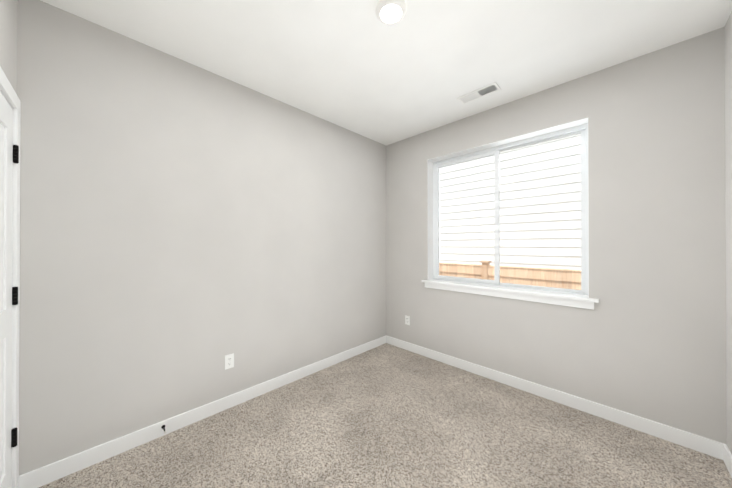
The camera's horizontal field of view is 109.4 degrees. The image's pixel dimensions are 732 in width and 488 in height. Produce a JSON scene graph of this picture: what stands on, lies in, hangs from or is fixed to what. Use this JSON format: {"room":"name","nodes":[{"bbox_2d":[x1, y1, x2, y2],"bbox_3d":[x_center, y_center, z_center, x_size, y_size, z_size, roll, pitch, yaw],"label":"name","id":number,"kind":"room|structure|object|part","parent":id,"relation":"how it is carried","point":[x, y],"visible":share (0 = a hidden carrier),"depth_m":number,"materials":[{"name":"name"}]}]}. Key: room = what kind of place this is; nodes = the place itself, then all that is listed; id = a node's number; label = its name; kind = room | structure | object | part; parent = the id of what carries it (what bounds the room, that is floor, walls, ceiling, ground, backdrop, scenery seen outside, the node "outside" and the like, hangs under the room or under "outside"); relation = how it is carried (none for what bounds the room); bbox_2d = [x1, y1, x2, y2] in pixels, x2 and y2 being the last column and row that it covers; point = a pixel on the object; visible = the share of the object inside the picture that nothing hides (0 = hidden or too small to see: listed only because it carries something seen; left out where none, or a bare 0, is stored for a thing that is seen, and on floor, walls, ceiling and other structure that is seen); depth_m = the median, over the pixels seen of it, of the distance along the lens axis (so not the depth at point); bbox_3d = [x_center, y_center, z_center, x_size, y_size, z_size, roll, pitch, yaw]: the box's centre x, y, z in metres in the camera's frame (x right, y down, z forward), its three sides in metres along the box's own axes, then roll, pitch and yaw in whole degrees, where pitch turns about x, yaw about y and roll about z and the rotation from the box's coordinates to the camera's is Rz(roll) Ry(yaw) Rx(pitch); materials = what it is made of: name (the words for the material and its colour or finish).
{"room":"empty bedroom","nodes":[
{"label":"empty bedroom","id":0,"kind":"room"},
{"bbox_2d":[0,0,16,93],"bbox_3d":[-0.937,0.001,0.374,2.775,2.740,0.120,0,0,45],"label":"wall","id":1,"kind":"structure","parent":0,"point":[8,36],"depth_m":1.28,"materials":[{"name":"beige paint"}]},
{"bbox_2d":[0,91,18,487],"bbox_3d":[-1.565,0.318,1.067,0.770,2.030,0.053,0,0,45],"label":"door","id":2,"kind":"structure","parent":1,"relation":"in","point":[6,152],"depth_m":1.26,"materials":[{"name":"white wood"}]},
{"bbox_3d":[-1.832,0.267,1.332,0.018,1.564,0.051,0,0,45],"label":"door hinges","id":3,"kind":"part","parent":2,"relation":"part of","materials":[{"name":"black metal"}]},
{"bbox_2d":[0,66,20,487],"bbox_3d":[-1.591,0.294,1.030,0.920,2.142,0.132,0,0,45],"label":"door frame","id":4,"kind":"structure","parent":1,"relation":"attached to","point":[7,89],"depth_m":1.35,"materials":[{"name":"white wood"}]},
{"bbox_2d":[17,0,385,475],"bbox_3d":[-0.816,0.008,2.554,0.120,2.740,3.389,0,0,45],"label":"wall","id":5,"kind":"structure","parent":0,"point":[186,228],"depth_m":1.84,"materials":[{"name":"beige paint"}]},
{"bbox_2d":[18,336,385,487],"bbox_3d":[-0.797,1.312,2.474,0.014,0.118,3.043,0,0,45],"label":"baseboard","id":6,"kind":"structure","parent":5,"relation":"attached to","point":[49,473],"depth_m":1.84,"materials":[{"name":"white wood"}]},
{"bbox_2d":[225,353,233,369],"bbox_3d":[-1.130,0.972,2.144,0.005,0.115,0.070,0,0,45],"label":"outlet","id":7,"kind":"object","parent":5,"relation":"attached to","point":[227,362],"visible":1,"depth_m":2.14,"materials":[{"name":"white plastic"}]},
{"bbox_2d":[40,0,731,145],"bbox_3d":[0.213,-1.425,1.541,3.015,0.120,3.389,0,0,45],"label":"ceiling","id":8,"kind":"structure","parent":0,"point":[362,69],"depth_m":1.76,"materials":[{"name":"white paint"}]},
{"bbox_2d":[376,0,406,24],"bbox_3d":[0.146,-1.350,1.510,0.179,0.030,0.179,0,0,45],"label":"recessed light","id":9,"kind":"object","parent":8,"relation":"in","point":[390,12],"visible":1,"depth_m":1.49,"materials":[{"name":"white"}]},
{"bbox_2d":[380,4,401,22],"bbox_3d":[0.146,-1.338,1.510,0.124,0.005,0.124,0,0,45],"label":"diffuser","id":10,"kind":"object","parent":9,"relation":"attached to","point":[389,13],"depth_m":1.50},
{"bbox_2d":[456,82,500,104],"bbox_3d":[1.017,-1.359,2.349,0.345,0.007,0.145,0,0,45],"label":"ceiling vent","id":11,"kind":"object","parent":8,"relation":"in","point":[495,84],"visible":0.98,"depth_m":2.33,"materials":[{"name":"white metal"}]},
{"bbox_2d":[460,93,478,102],"bbox_3d":[0.963,-1.356,2.404,0.139,0.010,0.097,0,0,45],"label":"louvres","id":12,"kind":"object","parent":11,"relation":"attached to","point":[471,97],"depth_m":2.40,"materials":[{"name":"white metal"}]},
{"bbox_2d":[478,85,496,95],"bbox_3d":[1.072,-1.356,2.295,0.139,0.010,0.097,0,0,45],"label":"louvres","id":13,"kind":"object","parent":11,"relation":"attached to","point":[492,85],"depth_m":2.29,"materials":[{"name":"white metal"}]},
{"bbox_2d":[465,85,496,96],"bbox_3d":[1.017,-1.362,2.349,0.301,0.001,0.101,0,0,45],"label":"vent duct","id":14,"kind":"object","parent":8,"relation":"attached to","point":[487,90],"visible":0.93,"depth_m":2.30,"materials":[{"name":"black metal"}]},
{"bbox_2d":[386,27,725,443],"bbox_3d":[1.335,0.009,2.669,2.775,2.740,0.200,0,0,45],"label":"wall","id":15,"kind":"structure","parent":0,"point":[645,338],"depth_m":1.94,"materials":[{"name":"beige paint"}]},
{"bbox_2d":[405,315,409,324],"bbox_3d":[0.531,0.976,3.317,0.070,0.115,0.005,0,0,45],"label":"outlet","id":16,"kind":"object","parent":15,"relation":"attached to","point":[408,320],"visible":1,"depth_m":3.31,"materials":[{"name":"white plastic"}]},
{"bbox_2d":[427,118,588,297],"bbox_3d":[1.308,-0.291,2.644,1.474,1.450,0.124,0,0,45],"label":"liner","id":17,"kind":"object","parent":15,"relation":"attached to","point":[483,147],"visible":0.71,"depth_m":2.84,"materials":[{"name":"white paint"}]},
{"bbox_2d":[425,283,593,309],"bbox_3d":[1.258,0.489,2.591,1.538,0.062,0.016,0,0,45],"label":"apron","id":18,"kind":"object","parent":15,"relation":"attached to","point":[562,302],"visible":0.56,"depth_m":2.42,"materials":[{"name":"white wood"}]},
{"bbox_2d":[421,279,598,302],"bbox_3d":[1.294,0.446,2.627,1.594,0.025,0.169,0,0,45],"label":"stool","id":19,"kind":"object","parent":15,"relation":"attached to","point":[578,297],"visible":0.96,"depth_m":2.42,"materials":[{"name":"white wood"}]},
{"bbox_2d":[433,123,587,294],"bbox_3d":[1.379,-0.279,2.715,1.474,1.475,0.083,0,0,45],"label":"window","id":20,"kind":"structure","parent":15,"relation":"in","point":[584,127],"depth_m":2.69,"materials":[{"name":"white plastic"}]},
{"bbox_3d":[1.119,-0.278,2.943,0.655,1.326,0.006,0,0,45],"label":"window sash glass","id":21,"kind":"part","parent":20,"relation":"part of","materials":[{"name":"clear glass"}]},
{"bbox_3d":[1.116,-0.278,2.941,0.739,1.396,0.034,0,0,45],"label":"sliding window sash","id":22,"kind":"part","parent":20,"relation":"part of","materials":[{"name":"white plastic"}]},
{"bbox_3d":[1.631,-0.280,2.482,0.671,1.372,0.006,0,0,45],"label":"fixed window glass","id":23,"kind":"part","parent":20,"relation":"part of","materials":[{"name":"clear glass"}]},
{"bbox_2d":[500,131,585,291],"bbox_3d":[1.631,-0.280,2.482,0.727,1.402,0.026,0,0,45],"label":"bead","id":24,"kind":"object","parent":20,"relation":"attached to","point":[583,273],"visible":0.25,"depth_m":2.23,"materials":[{"name":"white plastic"}]},
{"bbox_2d":[386,335,725,459],"bbox_3d":[1.260,1.312,2.589,2.775,0.118,0.014,0,0,45],"label":"baseboard","id":25,"kind":"structure","parent":15,"relation":"attached to","point":[707,446],"depth_m":2.08,"materials":[{"name":"white wood"}]},
{"bbox_2d":[724,11,731,453],"bbox_3d":[1.242,0.001,0.518,0.120,2.740,3.389,0,0,45],"label":"wall","id":26,"kind":"structure","parent":0,"point":[728,129],"depth_m":1.57,"materials":[{"name":"beige paint"}]},
{"bbox_2d":[723,445,731,477],"bbox_3d":[1.161,1.305,0.527,0.014,0.118,3.055,0,0,45],"label":"baseboard","id":27,"kind":"structure","parent":26,"relation":"attached to","point":[727,457],"depth_m":1.55,"materials":[{"name":"white wood"}]},
{"label":"outside","id":28,"kind":"structure","parent":0,"visible":0},
{"bbox_3d":[4.225,1.891,6.133,30.000,0.100,8.800,0,0,45],"label":"ground","id":29,"kind":"structure","parent":28,"visible":0},
{"bbox_2d":[439,261,580,289],"bbox_3d":[2.833,1.049,3.270,14.054,1.563,0.136,0,0,45],"label":"fence","id":30,"kind":"object","parent":29,"relation":"on","point":[558,282],"depth_m":3.79,"materials":[{"name":"brown wood"}]},
{"bbox_2d":[439,134,580,279],"bbox_3d":[3.625,-1.906,4.830,21.000,7.485,0.316,0,0,45],"label":"neighbouring house","id":31,"kind":"structure","parent":29,"relation":"on","point":[527,193],"depth_m":5.17,"materials":[{"name":"white"}]},
{"bbox_3d":[0.213,1.450,1.531,3.015,0.150,3.389,0,0,45],"label":"floor","id":32,"kind":"structure","parent":0,"visible":0},
{"bbox_2d":[39,343,731,487],"bbox_3d":[0.185,1.362,1.503,2.775,0.025,3.069,0,0,45],"label":"floor","id":33,"kind":"structure","parent":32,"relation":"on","point":[386,415],"depth_m":1.75,"materials":[{"name":"carpet"}]}
]}

